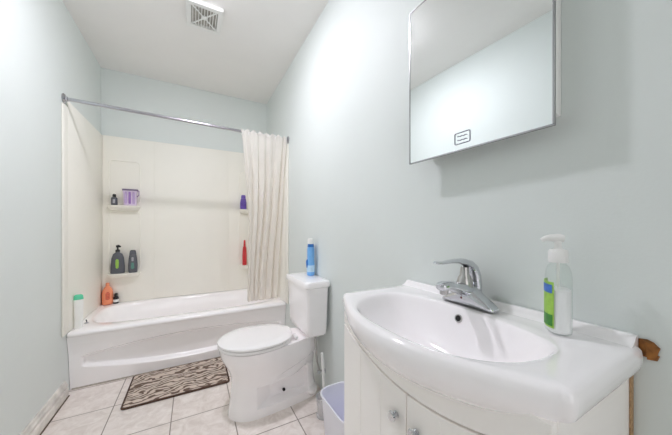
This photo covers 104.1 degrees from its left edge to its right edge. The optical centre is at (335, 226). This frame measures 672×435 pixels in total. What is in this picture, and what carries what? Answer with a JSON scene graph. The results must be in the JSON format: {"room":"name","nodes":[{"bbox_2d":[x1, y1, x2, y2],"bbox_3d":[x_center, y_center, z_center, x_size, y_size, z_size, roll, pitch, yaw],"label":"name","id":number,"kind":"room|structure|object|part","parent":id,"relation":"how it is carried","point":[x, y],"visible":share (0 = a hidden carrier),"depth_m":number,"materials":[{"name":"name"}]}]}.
{"room":"bathroom","nodes":[
{"label":"bathroom","id":0,"kind":"room"},
{"bbox_2d":[0,0,100,434],"bbox_3d":[-1.284,-0.176,0.672,0.120,2.593,4.150,0,0,-29],"label":"wall","id":1,"kind":"structure","parent":0,"point":[44,54],"depth_m":1.39,"materials":[{"name":"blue paint"}]},
{"bbox_2d":[19,381,69,434],"bbox_3d":[-1.034,1.067,0.361,0.021,0.105,3.125,0,0,-29],"label":"baseboard","id":2,"kind":"structure","parent":1,"relation":"attached to","point":[42,418],"depth_m":1.50,"materials":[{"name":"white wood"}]},
{"bbox_2d":[61,93,288,142],"bbox_3d":[-1.114,-0.825,2.072,1.519,0.100,0.066,0,0,-28],"label":"curtain rod","id":3,"kind":"object","parent":1,"relation":"attached to","point":[65,99],"visible":0.8,"depth_m":1.91,"materials":[{"name":"metal"}]},
{"bbox_2d":[241,128,286,301],"bbox_3d":[-0.693,-0.066,2.437,0.411,1.544,0.310,0,0,-29],"label":"shower curtain","id":4,"kind":"object","parent":3,"relation":"hanging from","point":[264,154],"visible":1,"depth_m":2.42,"materials":[{"name":"white fabric"}]},
{"bbox_2d":[42,369,324,434],"bbox_3d":[-0.054,1.160,0.130,1.760,0.080,6.280,0,0,-29],"label":"floor","id":5,"kind":"structure","parent":0,"point":[94,409],"depth_m":1.54,"materials":[{"name":"white tile"}]},
{"bbox_2d":[120,357,229,409],"bbox_3d":[-1.138,1.112,1.923,0.626,0.015,0.420,0,0,-29],"label":"bath mat","id":6,"kind":"object","parent":5,"relation":"on","point":[154,386],"visible":0.85,"depth_m":1.87,"materials":[{"name":"fabric"}]},
{"bbox_2d":[66,288,285,389],"bbox_3d":[-1.315,0.915,2.441,1.516,0.410,0.768,0,0,-29],"label":"bathtub","id":7,"kind":"object","parent":5,"relation":"on","point":[121,340],"visible":0.77,"depth_m":2.10,"materials":[{"name":"white ceramic"}]},
{"bbox_2d":[73,294,83,328],"bbox_3d":[-1.814,0.593,1.846,0.052,0.232,0.039,0,0,-29],"label":"tube","id":8,"kind":"object","parent":7,"relation":"on","point":[78,300],"visible":1,"depth_m":1.83,"materials":[{"name":"white plastic"}]},
{"bbox_2d":[102,283,112,304],"bbox_3d":[-2.096,0.611,2.404,0.079,0.196,0.049,0,0,-29],"label":"wash bottle","id":9,"kind":"object","parent":7,"relation":"on","point":[107,293],"visible":1,"depth_m":2.39,"materials":[{"name":"orange plastic"}]},
{"bbox_2d":[113,293,118,303],"bbox_3d":[-2.045,0.662,2.435,0.044,0.094,0.044,0,0,-29],"label":"bottle","id":10,"kind":"object","parent":7,"relation":"on","point":[115,298],"visible":1,"depth_m":2.42,"materials":[{"name":"black plastic"}]},
{"bbox_2d":[61,101,288,336],"bbox_3d":[-1.300,-0.069,2.413,1.518,1.558,0.833,0,0,-29],"label":"tub surround","id":11,"kind":"object","parent":7,"relation":"on","point":[187,229],"visible":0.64,"depth_m":2.56,"materials":[{"name":"beige plastic"}]},
{"bbox_3d":[-1.962,-0.069,2.051,0.010,1.558,0.833,0,0,-29],"label":"panel","id":12,"kind":"part","parent":11,"relation":"part of","materials":[{"name":"beige plastic"}]},
{"bbox_2d":[111,194,117,204],"bbox_3d":[-2.034,-0.251,2.404,0.048,0.102,0.038,0,0,-29],"label":"lotion bottle","id":13,"kind":"object","parent":11,"relation":"on","point":[114,200],"visible":0.97,"depth_m":2.39,"materials":[{"name":"grey plastic"}]},
{"bbox_2d":[110,245,124,273],"bbox_3d":[-2.012,0.296,2.416,0.106,0.264,0.051,0,0,-29],"label":"pump bottle","id":14,"kind":"object","parent":11,"relation":"on","point":[117,266],"visible":1,"depth_m":2.40,"materials":[{"name":"grey plastic"}]},
{"bbox_2d":[107,271,140,277],"bbox_3d":[-1.983,0.452,2.446,0.245,0.045,0.088,0,0,-29],"label":"shelf","id":15,"kind":"object","parent":11,"relation":"attached to","point":[137,274],"depth_m":2.43,"materials":[{"name":"beige plastic"}]},
{"bbox_2d":[107,205,140,210],"bbox_3d":[-1.983,-0.177,2.446,0.245,0.045,0.088,0,0,-29],"label":"shelf","id":16,"kind":"object","parent":11,"relation":"attached to","point":[109,207],"depth_m":2.43,"materials":[{"name":"beige plastic"}]},
{"bbox_3d":[-2.004,0.133,2.485,0.244,0.576,0.012,0,0,-29],"label":"niche frame","id":17,"kind":"part","parent":11,"relation":"part of","materials":[{"name":"beige plastic"}]},
{"bbox_3d":[-2.004,-0.420,2.485,0.244,0.421,0.012,0,0,-29],"label":"niche frame","id":18,"kind":"part","parent":11,"relation":"part of","materials":[{"name":"beige plastic"}]},
{"bbox_2d":[122,189,138,205],"bbox_3d":[-1.926,-0.278,2.463,0.130,0.153,0.069,0,0,-29],"label":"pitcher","id":19,"kind":"object","parent":11,"relation":"on","point":[130,196],"visible":0.98,"depth_m":2.44,"materials":[{"name":"purple plastic"}]},
{"bbox_2d":[128,250,137,272],"bbox_3d":[-1.914,0.323,2.469,0.072,0.211,0.045,0,0,-29],"label":"shampoo bottle","id":20,"kind":"object","parent":11,"relation":"on","point":[132,262],"visible":1,"depth_m":2.45,"materials":[{"name":"grey plastic"}]},
{"bbox_3d":[-1.496,-0.070,2.772,1.496,1.556,0.015,0,0,-29],"label":"panel","id":21,"kind":"part","parent":11,"relation":"part of","materials":[{"name":"beige plastic"}]},
{"bbox_3d":[-1.500,-0.069,2.757,0.680,1.550,0.009,0,0,-29],"label":"panel","id":22,"kind":"part","parent":11,"relation":"part of","materials":[{"name":"beige plastic"}]},
{"bbox_2d":[240,195,246,208],"bbox_3d":[-1.042,-0.279,2.946,0.068,0.156,0.042,0,0,-29],"label":"bottle","id":23,"kind":"object","parent":11,"relation":"on","point":[243,205],"visible":0.96,"depth_m":2.93,"materials":[{"name":"purple plastic"}]},
{"bbox_2d":[239,264,247,268],"bbox_3d":[-0.976,0.452,2.996,0.245,0.045,0.088,0,0,-29],"label":"shelf","id":24,"kind":"object","parent":11,"relation":"attached to","point":[241,266],"depth_m":2.94,"materials":[{"name":"beige plastic"}]},
{"bbox_3d":[-0.997,-0.420,3.034,0.244,0.421,0.012,0,0,-29],"label":"niche frame","id":25,"kind":"part","parent":11,"relation":"part of","materials":[{"name":"beige plastic"}]},
{"bbox_2d":[239,209,248,213],"bbox_3d":[-0.976,-0.177,2.996,0.245,0.045,0.088,0,0,-29],"label":"shelf","id":26,"kind":"object","parent":11,"relation":"attached to","point":[241,211],"depth_m":2.95,"materials":[{"name":"beige plastic"}]},
{"bbox_3d":[-0.997,0.133,3.034,0.244,0.576,0.012,0,0,-29],"label":"niche frame","id":27,"kind":"part","parent":11,"relation":"part of","materials":[{"name":"beige plastic"}]},
{"bbox_2d":[242,240,246,264],"bbox_3d":[-1.030,0.288,2.952,0.048,0.280,0.042,0,0,-29],"label":"bottle","id":28,"kind":"object","parent":11,"relation":"on","point":[244,254],"visible":1,"depth_m":2.94,"materials":[{"name":"red plastic"}]},
{"bbox_3d":[-0.638,-0.069,2.774,0.010,1.558,0.833,0,0,-29],"label":"panel","id":29,"kind":"part","parent":11,"relation":"part of","materials":[{"name":"beige plastic"}]},
{"bbox_2d":[217,272,329,421],"bbox_3d":[-0.404,0.730,1.678,0.649,0.780,0.392,0,0,-29],"label":"toilet","id":30,"kind":"object","parent":5,"relation":"on","point":[270,366],"visible":1,"depth_m":1.61,"materials":[{"name":"white ceramic"}]},
{"bbox_3d":[-0.500,0.705,1.632,0.435,0.018,0.366,0,0,-29],"label":"seat","id":31,"kind":"part","parent":30,"relation":"part of","materials":[{"name":"white plastic"}]},
{"bbox_3d":[-0.498,0.682,1.633,0.441,0.024,0.366,0,0,-29],"label":"lid","id":32,"kind":"part","parent":30,"relation":"part of","materials":[{"name":"white plastic"}]},
{"bbox_3d":[-0.415,0.917,1.678,0.616,0.405,0.360,0,0,-29],"label":"bowl","id":33,"kind":"part","parent":30,"relation":"part of","materials":[{"name":"white ceramic"}]},
{"bbox_3d":[-0.200,0.547,1.789,0.153,0.332,0.372,0,0,-29],"label":"tank","id":34,"kind":"part","parent":30,"relation":"part of","materials":[{"name":"white ceramic"}]},
{"bbox_3d":[-0.201,0.361,1.788,0.174,0.040,0.392,0,0,-29],"label":"tank lid","id":35,"kind":"part","parent":30,"relation":"part of","materials":[{"name":"white ceramic"}]},
{"bbox_2d":[306,238,314,275],"bbox_3d":[-0.180,0.210,1.856,0.060,0.257,0.073,0,0,2],"label":"spray bottle","id":36,"kind":"object","parent":30,"relation":"on","point":[310,265],"visible":1,"depth_m":1.83,"materials":[{"name":"blue plastic"}]},
{"bbox_2d":[316,352,324,415],"bbox_3d":[-0.070,0.933,1.557,0.100,0.372,0.100,0,0,-29],"label":"toilet brush","id":37,"kind":"object","parent":5,"relation":"on","point":[322,356],"visible":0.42,"depth_m":1.55,"materials":[{"name":"white plastic"}]},
{"bbox_3d":[-0.077,0.891,1.556,0.026,0.288,0.020,0,0,-29],"label":"handle","id":38,"kind":"part","parent":37,"relation":"part of","materials":[{"name":"white plastic"}]},
{"bbox_2d":[320,381,343,434],"bbox_3d":[0.057,0.986,1.290,0.199,0.267,0.307,0,0,-29],"label":"waste bin","id":39,"kind":"object","parent":5,"relation":"on","point":[332,395],"visible":0.45,"depth_m":1.37,"materials":[{"name":"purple plastic"}]},
{"bbox_2d":[344,311,633,434],"bbox_3d":[0.302,0.698,0.697,0.348,0.845,0.586,0,0,-29],"label":"vanity cabinet","id":40,"kind":"object","parent":5,"relation":"on","point":[378,400],"visible":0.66,"depth_m":0.58,"materials":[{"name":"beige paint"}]},
{"bbox_3d":[0.104,0.679,0.754,0.017,0.711,0.290,0,0,-29],"label":"door","id":41,"kind":"part","parent":40,"relation":"part of","materials":[{"name":"beige paint"}]},
{"bbox_3d":[0.142,0.465,0.646,0.019,0.025,0.025,0,0,-29],"label":"knob","id":42,"kind":"part","parent":40,"relation":"part of","materials":[{"name":"silver metal"}]},
{"bbox_3d":[0.174,0.465,0.588,0.019,0.025,0.025,0,0,-29],"label":"knob","id":43,"kind":"part","parent":40,"relation":"part of","materials":[{"name":"silver metal"}]},
{"bbox_3d":[0.243,0.681,0.500,0.017,0.709,0.284,0,0,-29],"label":"door","id":44,"kind":"part","parent":40,"relation":"part of","materials":[{"name":"beige paint"}]},
{"bbox_2d":[343,280,642,423],"bbox_3d":[0.266,0.297,0.690,0.417,0.168,0.640,0,0,-29],"label":"washbasin","id":45,"kind":"object","parent":40,"relation":"in","point":[508,360],"visible":0.99,"depth_m":0.52,"materials":[{"name":"white ceramic"}]},
{"bbox_2d":[433,258,498,313],"bbox_3d":[0.343,0.160,0.742,0.183,0.140,0.160,0,0,-29],"label":"faucet","id":46,"kind":"object","parent":45,"relation":"on","point":[467,290],"visible":1,"depth_m":0.73,"materials":[{"name":"silver metal"}]},
{"bbox_3d":[0.341,0.176,0.741,0.145,0.057,0.048,0,0,-29],"label":"spout","id":47,"kind":"part","parent":46,"relation":"part of","materials":[{"name":"silver metal"}]},
{"bbox_3d":[0.343,0.145,0.742,0.183,0.110,0.039,0,0,-29],"label":"lever","id":48,"kind":"part","parent":46,"relation":"part of","materials":[{"name":"silver metal"}]},
{"bbox_2d":[540,234,572,334],"bbox_3d":[0.486,0.122,0.575,0.064,0.214,0.056,0,0,-29],"label":"soap dispenser","id":49,"kind":"object","parent":45,"relation":"on","point":[557,299],"visible":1,"depth_m":0.56,"materials":[{"name":"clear plastic"}]},
{"bbox_2d":[101,67,266,300],"bbox_3d":[-1.530,-0.176,2.834,1.520,2.593,0.120,0,0,-29],"label":"wall","id":50,"kind":"structure","parent":0,"point":[119,89],"depth_m":2.69,"materials":[{"name":"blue paint"}]},
{"bbox_2d":[62,0,328,103],"bbox_3d":[-0.564,-1.523,1.065,1.760,0.100,4.150,0,0,-29],"label":"ceiling","id":51,"kind":"structure","parent":0,"point":[258,41],"depth_m":2.06,"materials":[{"name":"paint"}]},
{"bbox_2d":[185,0,223,35],"bbox_3d":[-0.915,-1.459,1.824,0.227,0.026,0.248,0,0,-29],"label":"ceiling vent","id":52,"kind":"object","parent":51,"relation":"in","point":[201,15],"visible":1,"depth_m":1.81,"materials":[{"name":"white plastic"}]},
{"bbox_2d":[267,0,671,434],"bbox_3d":[0.156,-0.176,1.458,0.120,2.593,4.150,0,0,-29],"label":"wall","id":53,"kind":"structure","parent":0,"point":[599,178],"depth_m":0.75,"materials":[{"name":"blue paint"}]},
{"bbox_2d":[409,0,560,164],"bbox_3d":[0.407,-0.507,0.792,0.075,0.555,0.438,0,0,-29],"label":"medicine cabinet","id":54,"kind":"object","parent":53,"relation":"attached to","point":[482,72],"visible":1,"depth_m":0.74,"materials":[{"name":"silver mirror"}]},
{"bbox_3d":[0.401,-0.511,0.777,0.018,0.508,0.418,0,0,-31],"label":"door","id":55,"kind":"part","parent":54,"relation":"part of","materials":[{"name":"white metal"}]},
{"bbox_2d":[638,338,659,360],"bbox_3d":[0.602,0.237,0.504,0.010,0.038,0.028,0,0,-29],"label":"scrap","id":56,"kind":"object","parent":53,"relation":"attached to","point":[650,350],"visible":0.96,"depth_m":0.50,"materials":[{"name":"brown wood"}]}
]}

